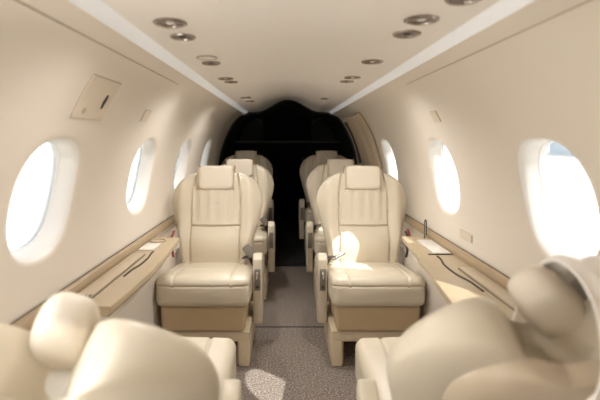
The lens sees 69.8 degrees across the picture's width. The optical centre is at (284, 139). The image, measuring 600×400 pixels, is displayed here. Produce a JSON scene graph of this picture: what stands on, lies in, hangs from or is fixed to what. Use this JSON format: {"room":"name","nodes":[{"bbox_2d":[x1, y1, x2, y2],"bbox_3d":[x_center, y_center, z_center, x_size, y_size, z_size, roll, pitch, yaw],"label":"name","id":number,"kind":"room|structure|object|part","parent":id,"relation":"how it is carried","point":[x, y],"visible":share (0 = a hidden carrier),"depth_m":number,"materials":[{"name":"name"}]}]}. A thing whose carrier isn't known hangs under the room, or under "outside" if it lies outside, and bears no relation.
{"room":"aircraft cabin","nodes":[
{"label":"aircraft cabin","id":0,"kind":"room"},
{"bbox_2d":[0,0,243,331],"bbox_3d":[-0.575,0.447,2.660,0.292,1.446,3.880,0,0,0],"label":"wall","id":1,"kind":"structure","parent":0,"point":[46,65],"depth_m":1.38,"materials":[{"name":"beige plastic"}]},
{"bbox_2d":[6,138,78,262],"bbox_3d":[-0.721,0.172,1.260,0.139,0.355,0.334,0,0,0],"label":"window","id":2,"kind":"structure","parent":1,"relation":"in","point":[42,194],"depth_m":1.33,"materials":[{"name":"white glass"}]},
{"bbox_3d":[-0.748,0.160,1.260,0.067,0.320,0.284,0,0,0],"label":"pane","id":3,"kind":"part","parent":2,"relation":"part of","materials":[{"name":"glass"}]},
{"bbox_2d":[70,74,121,120],"bbox_3d":[-0.586,-0.128,1.345,0.073,0.127,0.210,0,0,0],"label":"panel","id":4,"kind":"object","parent":1,"relation":"attached to","point":[97,95],"visible":1,"depth_m":1.33,"materials":[{"name":"beige plastic"}]},
{"bbox_2d":[15,0,177,84],"bbox_3d":[-0.486,-0.253,1.335,0.004,0.004,1.230,0,0,0],"label":"trim","id":5,"kind":"structure","parent":1,"relation":"attached to","point":[18,1],"depth_m":1.02,"materials":[{"name":"beige plastic"}]},
{"bbox_2d":[126,139,155,212],"bbox_3d":[-0.721,0.172,2.090,0.139,0.355,0.334,0,0,0],"label":"window","id":6,"kind":"structure","parent":1,"relation":"in","point":[141,168],"depth_m":2.21,"materials":[{"name":"white"}]},
{"bbox_3d":[-0.748,0.160,2.090,0.067,0.320,0.284,0,0,0],"label":"pane","id":7,"kind":"part","parent":6,"relation":"part of","materials":[{"name":"glass"}]},
{"bbox_2d":[140,110,151,121],"bbox_3d":[-0.602,-0.105,1.860,0.029,0.050,0.080,0,0,0],"label":"panel","id":8,"kind":"object","parent":1,"relation":"attached to","point":[146,114],"visible":1,"depth_m":1.85,"materials":[{"name":"beige plastic"}]},
{"bbox_2d":[174,139,190,188],"bbox_3d":[-0.721,0.172,2.910,0.139,0.355,0.334,0,0,0],"label":"window","id":9,"kind":"structure","parent":1,"relation":"in","point":[181,163],"depth_m":3.05,"materials":[{"name":"white"}]},
{"bbox_3d":[-0.748,0.160,2.910,0.067,0.320,0.284,0,0,0],"label":"pane","id":10,"kind":"part","parent":9,"relation":"part of","materials":[{"name":"glass"}]},
{"bbox_2d":[200,139,210,165],"bbox_3d":[-0.721,0.172,3.740,0.139,0.355,0.334,0,0,0],"label":"window","id":11,"kind":"structure","parent":1,"relation":"in","point":[205,154],"depth_m":3.88,"materials":[{"name":"white plastic"}]},
{"bbox_2d":[219,100,356,165],"bbox_3d":[0.033,0.375,4.609,1.491,1.602,0.042,0,0,0],"label":"trim","id":12,"kind":"structure","parent":1,"relation":"attached to","point":[284,100],"depth_m":4.61,"materials":[{"name":"grey"}]},
{"bbox_2d":[233,116,341,156],"bbox_3d":[0.033,0.371,6.020,1.605,1.686,0.040,0,0,0],"label":"wall","id":13,"kind":"structure","parent":0,"point":[259,147],"depth_m":6.00,"materials":[{"name":"black"}]},
{"bbox_2d":[239,117,262,139],"bbox_3d":[-0.469,-0.164,5.974,0.334,0.329,0.043,0,0,0],"label":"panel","id":14,"kind":"structure","parent":13,"relation":"attached to","point":[253,130],"depth_m":5.97,"materials":[{"name":"black"}]},
{"bbox_2d":[264,107,307,220],"bbox_3d":[0.013,0.330,5.970,0.620,1.660,0.050,0,0,0],"label":"door","id":15,"kind":"structure","parent":13,"relation":"in","point":[286,123],"depth_m":5.96,"materials":[{"name":"black"}]},
{"bbox_2d":[235,141,339,142],"bbox_3d":[0.033,0.025,5.940,1.440,0.035,0.030,0,0,0],"label":"trim","id":16,"kind":"structure","parent":13,"relation":"attached to","point":[235,141],"depth_m":5.92,"materials":[{"name":"grey"}]},
{"bbox_2d":[311,116,334,139],"bbox_3d":[0.535,-0.164,5.974,0.334,0.329,0.043,0,0,0],"label":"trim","id":17,"kind":"structure","parent":13,"relation":"attached to","point":[320,130],"depth_m":5.97,"materials":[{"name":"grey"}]},
{"bbox_2d":[218,100,357,165],"bbox_3d":[0.033,0.353,5.300,1.556,1.630,1.400,0,0,0],"label":"lining","id":18,"kind":"object","parent":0,"point":[345,144],"visible":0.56,"depth_m":5.29,"materials":[{"name":"black"}]},
{"bbox_2d":[267,221,314,265],"bbox_3d":[0.033,1.149,5.040,1.280,0.050,2.120,0,0,0],"label":"floor","id":19,"kind":"structure","parent":0,"point":[289,249],"depth_m":4.58,"materials":[{"name":"grey"}]},
{"bbox_2d":[221,151,273,258],"bbox_3d":[-0.401,0.617,4.310,0.572,1.015,0.627,0,0,0],"label":"passenger seat","id":20,"kind":"object","parent":19,"relation":"on","point":[258,159],"visible":0.08,"depth_m":4.45,"materials":[{"name":"beige leather"}]},
{"bbox_3d":[-0.407,0.437,4.494,0.560,0.559,0.205,0,0,0],"label":"backrest","id":21,"kind":"part","parent":20,"relation":"part of","materials":[{"name":"beige leather"}]},
{"bbox_3d":[-0.141,0.724,4.224,0.034,0.126,0.035,0,0,0],"label":"control panel","id":22,"kind":"part","parent":20,"relation":"part of","materials":[{"name":"grey plastic"}]},
{"bbox_3d":[-0.141,0.785,4.365,0.051,0.400,0.309,0,0,0],"label":"armrest","id":23,"kind":"part","parent":20,"relation":"part of","materials":[{"name":"beige leather"}]},
{"bbox_2d":[298,151,345,249],"bbox_3d":[0.427,0.617,4.310,0.572,1.015,0.627,0,0,0],"label":"passenger seat","id":24,"kind":"object","parent":19,"relation":"on","point":[305,213],"visible":0.25,"depth_m":4.45,"materials":[{"name":"beige leather"}]},
{"bbox_3d":[0.167,0.785,4.365,0.051,0.400,0.309,0,0,0],"label":"armrest","id":25,"kind":"part","parent":24,"relation":"part of","materials":[{"name":"beige leather"}]},
{"bbox_3d":[0.167,0.724,4.224,0.034,0.126,0.035,0,0,0],"label":"control panel","id":26,"kind":"part","parent":24,"relation":"part of","materials":[{"name":"grey plastic"}]},
{"bbox_2d":[304,207,314,224],"bbox_3d":[0.433,0.746,4.238,0.476,0.208,0.484,0,0,0],"label":"seat cushion","id":27,"kind":"object","parent":24,"relation":"on","point":[308,215],"depth_m":4.02,"materials":[{"name":"beige leather"}]},
{"bbox_3d":[0.433,0.437,4.494,0.560,0.559,0.205,0,0,0],"label":"backrest","id":28,"kind":"part","parent":24,"relation":"part of","materials":[{"name":"beige leather"}]},
{"bbox_2d":[234,266,357,399],"bbox_3d":[0.033,1.190,1.925,1.330,0.040,5.350,0,0,0],"label":"floor","id":29,"kind":"structure","parent":0,"point":[287,363],"depth_m":2.35,"materials":[{"name":"carpet"}]},
{"bbox_2d":[9,215,181,330],"bbox_3d":[-0.621,0.823,2.690,0.190,0.695,3.780,0,0,0],"label":"console","id":30,"kind":"object","parent":29,"relation":"on","point":[122,286],"visible":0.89,"depth_m":1.74,"materials":[{"name":"brown wood"}]},
{"bbox_3d":[-0.657,0.512,1.665,0.058,0.010,0.530,0,0,0],"label":"table lid","id":31,"kind":"part","parent":30,"relation":"part of","materials":[{"name":"laminate"}]},
{"bbox_3d":[-0.653,0.918,2.690,0.072,0.503,3.780,0,0,0],"label":"panel","id":32,"kind":"part","parent":30,"relation":"part of","materials":[{"name":"beige wood"}]},
{"bbox_2d":[138,243,160,250],"bbox_3d":[-0.649,0.513,2.065,0.072,0.008,0.130,0,0,0],"label":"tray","id":33,"kind":"object","parent":30,"relation":"on","point":[141,246],"depth_m":2.05,"materials":[{"name":"white"}]},
{"bbox_2d":[0,292,241,399],"bbox_3d":[-0.401,0.720,1.095,0.593,0.900,0.911,0,0,0],"label":"passenger seat","id":34,"kind":"object","parent":29,"relation":"on","point":[67,353],"visible":1,"depth_m":0.72,"materials":[{"name":"leather"}]},
{"bbox_3d":[-0.408,0.549,0.885,0.573,0.496,0.471,0,0,0],"label":"backrest","id":35,"kind":"part","parent":34,"relation":"part of","materials":[{"name":"beige leather"}]},
{"bbox_2d":[183,337,235,399],"bbox_3d":[-0.408,0.792,1.302,0.476,0.208,0.484,0,0,0],"label":"seat cushion","id":36,"kind":"object","parent":34,"relation":"on","point":[221,351],"depth_m":1.43,"materials":[{"name":"beige leather"}]},
{"bbox_3d":[-0.141,0.832,1.090,0.051,0.396,0.139,0,0,0],"label":"armrest","id":37,"kind":"part","parent":34,"relation":"part of","materials":[{"name":"beige leather"}]},
{"bbox_2d":[156,165,263,365],"bbox_3d":[-0.413,0.663,2.460,0.572,1.015,0.627,0,0,0],"label":"passenger seat","id":38,"kind":"object","parent":29,"relation":"on","point":[217,209],"visible":0.99,"depth_m":2.47,"materials":[{"name":"leather"}]},
{"bbox_2d":[156,262,252,305],"bbox_3d":[-0.419,0.792,2.388,0.476,0.208,0.484,0,0,0],"label":"seat cushion","id":39,"kind":"object","parent":38,"relation":"on","point":[187,283],"depth_m":2.16,"materials":[{"name":"beige leather"}]},
{"bbox_3d":[-0.394,1.015,2.430,0.420,0.054,0.420,0,0,0],"label":"seat","id":40,"kind":"part","parent":38,"relation":"part of","materials":[{"name":"leather"}]},
{"bbox_3d":[-0.419,0.483,2.644,0.560,0.559,0.205,0,0,0],"label":"backrest","id":41,"kind":"part","parent":38,"relation":"part of","materials":[{"name":"beige leather"}]},
{"bbox_3d":[-0.211,1.103,2.430,0.055,0.134,0.420,0,0,0],"label":"leg","id":42,"kind":"part","parent":38,"relation":"part of","materials":[{"name":"paint"}]},
{"bbox_3d":[-0.152,0.770,2.374,0.034,0.126,0.035,0,0,0],"label":"control panel","id":43,"kind":"part","parent":38,"relation":"part of","materials":[{"name":"grey plastic"}]},
{"bbox_3d":[-0.152,0.831,2.515,0.051,0.399,0.309,0,0,0],"label":"armrest","id":44,"kind":"part","parent":38,"relation":"part of","materials":[{"name":"beige leather"}]},
{"bbox_2d":[221,159,274,298],"bbox_3d":[-0.366,0.663,3.390,0.572,1.015,0.627,0,0,0],"label":"passenger seat","id":45,"kind":"object","parent":29,"relation":"on","point":[264,240],"visible":0.31,"depth_m":3.50,"materials":[{"name":"beige leather"}]},
{"bbox_3d":[-0.372,0.483,3.574,0.560,0.559,0.205,0,0,0],"label":"backrest","id":46,"kind":"part","parent":45,"relation":"part of","materials":[{"name":"beige leather"}]},
{"bbox_2d":[252,230,267,255],"bbox_3d":[-0.372,0.792,3.318,0.476,0.208,0.484,0,0,0],"label":"seat cushion","id":47,"kind":"object","parent":45,"relation":"on","point":[260,243],"depth_m":3.10,"materials":[{"name":"beige leather"}]},
{"bbox_3d":[-0.347,1.015,3.360,0.420,0.054,0.420,0,0,0],"label":"seat","id":48,"kind":"part","parent":45,"relation":"part of","materials":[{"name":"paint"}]},
{"bbox_3d":[-0.165,1.103,3.360,0.055,0.134,0.420,0,0,0],"label":"leg","id":49,"kind":"part","parent":45,"relation":"part of","materials":[{"name":"paint"}]},
{"bbox_3d":[-0.105,0.770,3.304,0.034,0.126,0.035,0,0,0],"label":"control panel","id":50,"kind":"part","parent":45,"relation":"part of","materials":[{"name":"grey plastic"}]},
{"bbox_3d":[-0.105,0.831,3.445,0.051,0.399,0.309,0,0,0],"label":"armrest","id":51,"kind":"part","parent":45,"relation":"part of","materials":[{"name":"beige leather"}]},
{"bbox_2d":[255,326,323,326],"bbox_3d":[0.073,1.169,2.690,0.600,0.004,0.012,0,0,0],"label":"trim","id":52,"kind":"structure","parent":29,"relation":"attached to","point":[255,326],"depth_m":2.69,"materials":[{"name":"grey metal"}]},
{"bbox_2d":[305,159,359,298],"bbox_3d":[0.452,0.663,3.390,0.572,1.015,0.627,0,0,0],"label":"passenger seat","id":53,"kind":"object","parent":29,"relation":"on","point":[314,236],"visible":0.34,"depth_m":3.51,"materials":[{"name":"beige leather"}]},
{"bbox_3d":[0.192,0.831,3.445,0.051,0.399,0.309,0,0,0],"label":"armrest","id":54,"kind":"part","parent":53,"relation":"part of","materials":[{"name":"beige leather"}]},
{"bbox_3d":[0.192,0.770,3.304,0.034,0.126,0.035,0,0,0],"label":"control panel","id":55,"kind":"part","parent":53,"relation":"part of","materials":[{"name":"grey plastic"}]},
{"bbox_3d":[0.433,1.015,3.360,0.420,0.054,0.420,0,0,0],"label":"seat","id":56,"kind":"part","parent":53,"relation":"part of","materials":[{"name":"leather"}]},
{"bbox_3d":[0.251,1.103,3.360,0.055,0.134,0.420,0,0,0],"label":"leg","id":57,"kind":"part","parent":53,"relation":"part of","materials":[{"name":"paint"}]},
{"bbox_2d":[313,230,327,256],"bbox_3d":[0.458,0.792,3.318,0.476,0.208,0.484,0,0,0],"label":"seat cushion","id":58,"kind":"object","parent":53,"relation":"on","point":[319,243],"depth_m":3.10,"materials":[{"name":"beige leather"}]},
{"bbox_3d":[0.458,0.483,3.574,0.560,0.559,0.205,0,0,0],"label":"backrest","id":59,"kind":"part","parent":53,"relation":"part of","materials":[{"name":"beige leather"}]},
{"bbox_2d":[315,165,424,365],"bbox_3d":[0.469,0.663,2.460,0.572,1.015,0.627,0,0,0],"label":"passenger seat","id":60,"kind":"object","parent":29,"relation":"on","point":[361,209],"visible":0.99,"depth_m":2.46,"materials":[{"name":"leather"}]},
{"bbox_3d":[0.208,0.831,2.515,0.051,0.399,0.309,0,0,0],"label":"armrest","id":61,"kind":"part","parent":60,"relation":"part of","materials":[{"name":"beige leather"}]},
{"bbox_3d":[0.208,0.770,2.374,0.034,0.126,0.035,0,0,0],"label":"control panel","id":62,"kind":"part","parent":60,"relation":"part of","materials":[{"name":"grey plastic"}]},
{"bbox_3d":[0.268,1.103,2.430,0.055,0.134,0.420,0,0,0],"label":"leg","id":63,"kind":"part","parent":60,"relation":"part of","materials":[{"name":"paint"}]},
{"bbox_3d":[0.475,0.483,2.644,0.560,0.559,0.205,0,0,0],"label":"backrest","id":64,"kind":"part","parent":60,"relation":"part of","materials":[{"name":"beige leather"}]},
{"bbox_3d":[0.450,1.015,2.430,0.420,0.054,0.420,0,0,0],"label":"seat","id":65,"kind":"part","parent":60,"relation":"part of","materials":[{"name":"paint"}]},
{"bbox_2d":[327,262,424,305],"bbox_3d":[0.475,0.792,2.388,0.476,0.208,0.484,0,0,0],"label":"seat cushion","id":66,"kind":"object","parent":60,"relation":"on","point":[348,283],"depth_m":2.16,"materials":[{"name":"beige leather"}]},
{"bbox_2d":[397,214,519,322],"bbox_3d":[0.652,0.795,2.015,0.260,0.750,5.130,0,0,0],"label":"console","id":67,"kind":"object","parent":29,"relation":"on","point":[450,273],"visible":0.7,"depth_m":1.77,"materials":[{"name":"brown wood"}]},
{"bbox_3d":[0.719,0.918,2.015,0.072,0.503,5.130,0,0,0],"label":"panel","id":68,"kind":"part","parent":67,"relation":"part of","materials":[{"name":"beige wood"}]},
{"bbox_3d":[0.742,0.468,2.273,0.008,0.095,0.038,0,0,35],"label":"pull handle","id":69,"kind":"part","parent":67,"relation":"part of","materials":[{"name":"grey metal"}]},
{"bbox_2d":[417,240,450,253],"bbox_3d":[0.711,0.513,2.070,0.078,0.008,0.260,0,0,0],"label":"tray","id":70,"kind":"object","parent":67,"relation":"on","point":[430,246],"depth_m":2.04,"materials":[{"name":"white"}]},
{"bbox_3d":[0.769,0.498,2.015,0.026,0.038,5.130,0,0,0],"label":"wall rail","id":71,"kind":"part","parent":67,"relation":"part of","materials":[{"name":"beige wood"}]},
{"bbox_3d":[0.723,0.512,1.485,0.058,0.010,0.470,0,0,0],"label":"table lid","id":72,"kind":"part","parent":67,"relation":"part of","materials":[{"name":"laminate"}]},
{"bbox_2d":[355,265,599,399],"bbox_3d":[0.477,0.705,1.128,0.571,0.924,0.832,0,0,0],"label":"passenger seat","id":73,"kind":"object","parent":29,"relation":"on","point":[468,348],"visible":0.99,"depth_m":0.78,"materials":[{"name":"leather"}]},
{"bbox_3d":[0.216,0.832,1.090,0.051,0.396,0.139,0,0,0],"label":"armrest","id":74,"kind":"part","parent":73,"relation":"part of","materials":[{"name":"beige leather"}]},
{"bbox_2d":[355,337,399,399],"bbox_3d":[0.483,0.792,1.302,0.476,0.208,0.484,0,0,0],"label":"seat cushion","id":75,"kind":"object","parent":73,"relation":"on","point":[371,354],"depth_m":1.40,"materials":[{"name":"beige leather"}]},
{"bbox_3d":[0.483,0.541,0.923,0.560,0.500,0.406,0,0,0],"label":"backrest","id":76,"kind":"part","parent":73,"relation":"part of","materials":[{"name":"beige leather"}]},
{"bbox_3d":[0.483,0.576,0.861,0.369,0.411,0.300,0,0,0],"label":"panel","id":77,"kind":"part","parent":73,"relation":"part of","materials":[{"name":"leather"}]},
{"bbox_2d":[512,255,599,399],"bbox_3d":[0.584,0.353,0.803,0.278,0.288,0.343,0,0,0],"label":"draped cloth","id":78,"kind":"object","parent":73,"relation":"hanging from","point":[583,275],"visible":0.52,"depth_m":0.75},
{"bbox_2d":[101,0,499,111],"bbox_3d":[0.033,-0.364,1.925,0.848,0.135,5.350,0,0,0],"label":"ceiling","id":79,"kind":"structure","parent":0,"point":[300,51],"depth_m":1.29,"materials":[{"name":"beige plastic"}]},
{"bbox_2d":[68,0,246,113],"bbox_3d":[-0.410,-0.287,1.925,0.038,0.022,5.350,0,0,0],"label":"light strip","id":80,"kind":"object","parent":79,"relation":"in","point":[98,9],"visible":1,"depth_m":1.23,"materials":[{"name":"white plastic"}]},
{"bbox_2d":[152,18,186,28],"bbox_3d":[-0.294,-0.317,1.100,0.086,0.044,0.086,0,0,0],"label":"light","id":81,"kind":"object","parent":79,"relation":"attached to","point":[173,23],"visible":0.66,"depth_m":1.10,"materials":[{"name":"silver metal"}]},
{"bbox_2d":[170,33,195,40],"bbox_3d":[-0.297,-0.309,1.250,0.074,0.033,0.074,0,0,0],"label":"ceiling vent","id":82,"kind":"object","parent":79,"relation":"in","point":[179,36],"visible":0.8,"depth_m":1.24,"materials":[{"name":"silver metal"}]},
{"bbox_2d":[196,55,216,60],"bbox_3d":[-0.285,-0.298,1.565,0.076,0.006,0.076,0,0,0],"label":"ceiling vent","id":83,"kind":"object","parent":79,"relation":"in","point":[201,57],"visible":1,"depth_m":1.55,"materials":[{"name":"beige plastic"}]},
{"bbox_2d":[199,57,214,59],"bbox_3d":[-0.285,-0.299,1.565,0.065,0.003,0.065,0,0,0],"label":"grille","id":84,"kind":"object","parent":83,"relation":"attached to","point":[200,58],"depth_m":1.57,"materials":[{"name":"beige plastic"}]},
{"bbox_2d":[201,61,220,65],"bbox_3d":[-0.288,-0.309,1.675,0.074,0.033,0.074,0,0,0],"label":"ceiling vent","id":85,"kind":"object","parent":79,"relation":"in","point":[209,63],"visible":0.73,"depth_m":1.67,"materials":[{"name":"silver metal"}]},
{"bbox_2d":[217,77,233,80],"bbox_3d":[-0.290,-0.317,2.100,0.080,0.044,0.080,0,0,0],"label":"light","id":86,"kind":"object","parent":79,"relation":"attached to","point":[220,78],"visible":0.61,"depth_m":2.08,"materials":[{"name":"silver metal"}]},
{"bbox_2d":[224,81,237,83],"bbox_3d":[-0.279,-0.309,2.220,0.072,0.033,0.072,0,0,0],"label":"ceiling vent","id":87,"kind":"object","parent":79,"relation":"in","point":[229,82],"visible":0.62,"depth_m":2.21,"materials":[{"name":"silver metal"}]},
{"bbox_2d":[340,80,353,82],"bbox_3d":[0.318,-0.311,2.210,0.072,0.033,0.072,0,0,0],"label":"ceiling vent","id":88,"kind":"object","parent":79,"relation":"in","point":[342,81],"visible":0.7,"depth_m":2.20,"materials":[{"name":"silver metal"}]},
{"bbox_2d":[344,76,360,78],"bbox_3d":[0.325,-0.318,2.070,0.080,0.044,0.080,0,0,0],"label":"light","id":89,"kind":"object","parent":79,"relation":"attached to","point":[346,77],"visible":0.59,"depth_m":2.06,"materials":[{"name":"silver metal"}]},
{"bbox_2d":[361,59,383,64],"bbox_3d":[0.335,-0.318,1.650,0.084,0.044,0.084,0,0,0],"label":"light","id":90,"kind":"object","parent":79,"relation":"attached to","point":[370,61],"visible":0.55,"depth_m":1.65,"materials":[{"name":"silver metal"}]},
{"bbox_2d":[392,30,421,38],"bbox_3d":[0.345,-0.309,1.217,0.080,0.033,0.080,0,0,0],"label":"ceiling vent","id":91,"kind":"object","parent":79,"relation":"in","point":[404,34],"visible":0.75,"depth_m":1.21,"materials":[{"name":"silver metal"}]},
{"bbox_2d":[404,14,439,25],"bbox_3d":[0.341,-0.318,1.075,0.086,0.044,0.086,0,0,0],"label":"light","id":92,"kind":"object","parent":79,"relation":"attached to","point":[424,19],"visible":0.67,"depth_m":1.07,"materials":[{"name":"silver metal"}]},
{"bbox_2d":[329,0,534,113],"bbox_3d":[0.476,-0.287,1.925,0.038,0.022,5.350,0,0,0],"label":"light strip","id":93,"kind":"object","parent":79,"relation":"in","point":[501,9],"visible":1,"depth_m":1.23,"materials":[{"name":"white plastic"}]},
{"bbox_2d":[444,0,480,5],"bbox_3d":[0.378,-0.308,0.905,0.080,0.033,0.080,0,0,0],"label":"ceiling vent","id":94,"kind":"object","parent":79,"relation":"in","point":[450,2],"visible":1,"depth_m":0.93,"materials":[{"name":"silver metal"}]},
{"bbox_2d":[332,0,599,277],"bbox_3d":[0.641,0.447,1.925,0.292,1.446,5.350,0,0,0],"label":"wall","id":95,"kind":"structure","parent":0,"point":[543,80],"depth_m":1.43,"materials":[{"name":"beige plastic"}]},
{"bbox_2d":[344,112,381,169],"bbox_3d":[0.658,0.011,3.827,0.224,0.467,0.854,0,0,0],"label":"curtain","id":96,"kind":"object","parent":95,"relation":"hanging from","point":[367,151],"visible":0.94,"depth_m":3.56,"materials":[{"name":"brown fabric"}]},
{"bbox_2d":[382,139,397,179],"bbox_3d":[0.787,0.172,3.120,0.139,0.355,0.334,0,0,0],"label":"window","id":97,"kind":"structure","parent":95,"relation":"in","point":[390,161],"depth_m":3.26,"materials":[{"name":"white"}]},
{"bbox_3d":[0.814,0.160,3.120,0.067,0.320,0.284,0,0,0],"label":"pane","id":98,"kind":"part","parent":97,"relation":"part of","materials":[{"name":"glass"}]},
{"bbox_2d":[429,110,441,121],"bbox_3d":[0.667,-0.105,1.910,0.029,0.050,0.080,0,0,0],"label":"panel","id":99,"kind":"object","parent":95,"relation":"attached to","point":[434,114],"visible":1,"depth_m":1.90,"materials":[{"name":"beige plastic"}]},
{"bbox_2d":[428,139,459,213],"bbox_3d":[0.787,0.172,2.070,0.139,0.355,0.334,0,0,0],"label":"window","id":100,"kind":"structure","parent":95,"relation":"in","point":[445,176],"depth_m":2.18,"materials":[{"name":"white"}]},
{"bbox_3d":[0.814,0.160,2.070,0.067,0.320,0.284,0,0,0],"label":"pane","id":101,"kind":"part","parent":100,"relation":"part of","materials":[{"name":"glass"}]},
{"bbox_2d":[460,229,472,242],"bbox_3d":[0.782,0.415,1.860,0.005,0.035,0.125,0,0,0],"label":"panel","id":102,"kind":"object","parent":95,"relation":"attached to","point":[463,234],"visible":1,"depth_m":1.85,"materials":[{"name":"beige plastic"}]},
{"bbox_2d":[407,0,591,83],"bbox_3d":[0.552,-0.253,0.600,0.004,0.004,2.700,0,0,0],"label":"trim","id":103,"kind":"structure","parent":95,"relation":"attached to","point":[587,1],"depth_m":1.01,"materials":[{"name":"beige plastic"}]},
{"bbox_2d":[518,138,599,259],"bbox_3d":[0.787,0.172,1.220,0.139,0.355,0.334,0,0,0],"label":"window","id":104,"kind":"structure","parent":95,"relation":"in","point":[560,199],"depth_m":1.28,"materials":[{"name":"white glass"}]},
{"bbox_3d":[0.814,0.160,1.220,0.067,0.320,0.284,0,0,0],"label":"pane","id":105,"kind":"part","parent":104,"relation":"part of","materials":[{"name":"glass"}]}
]}

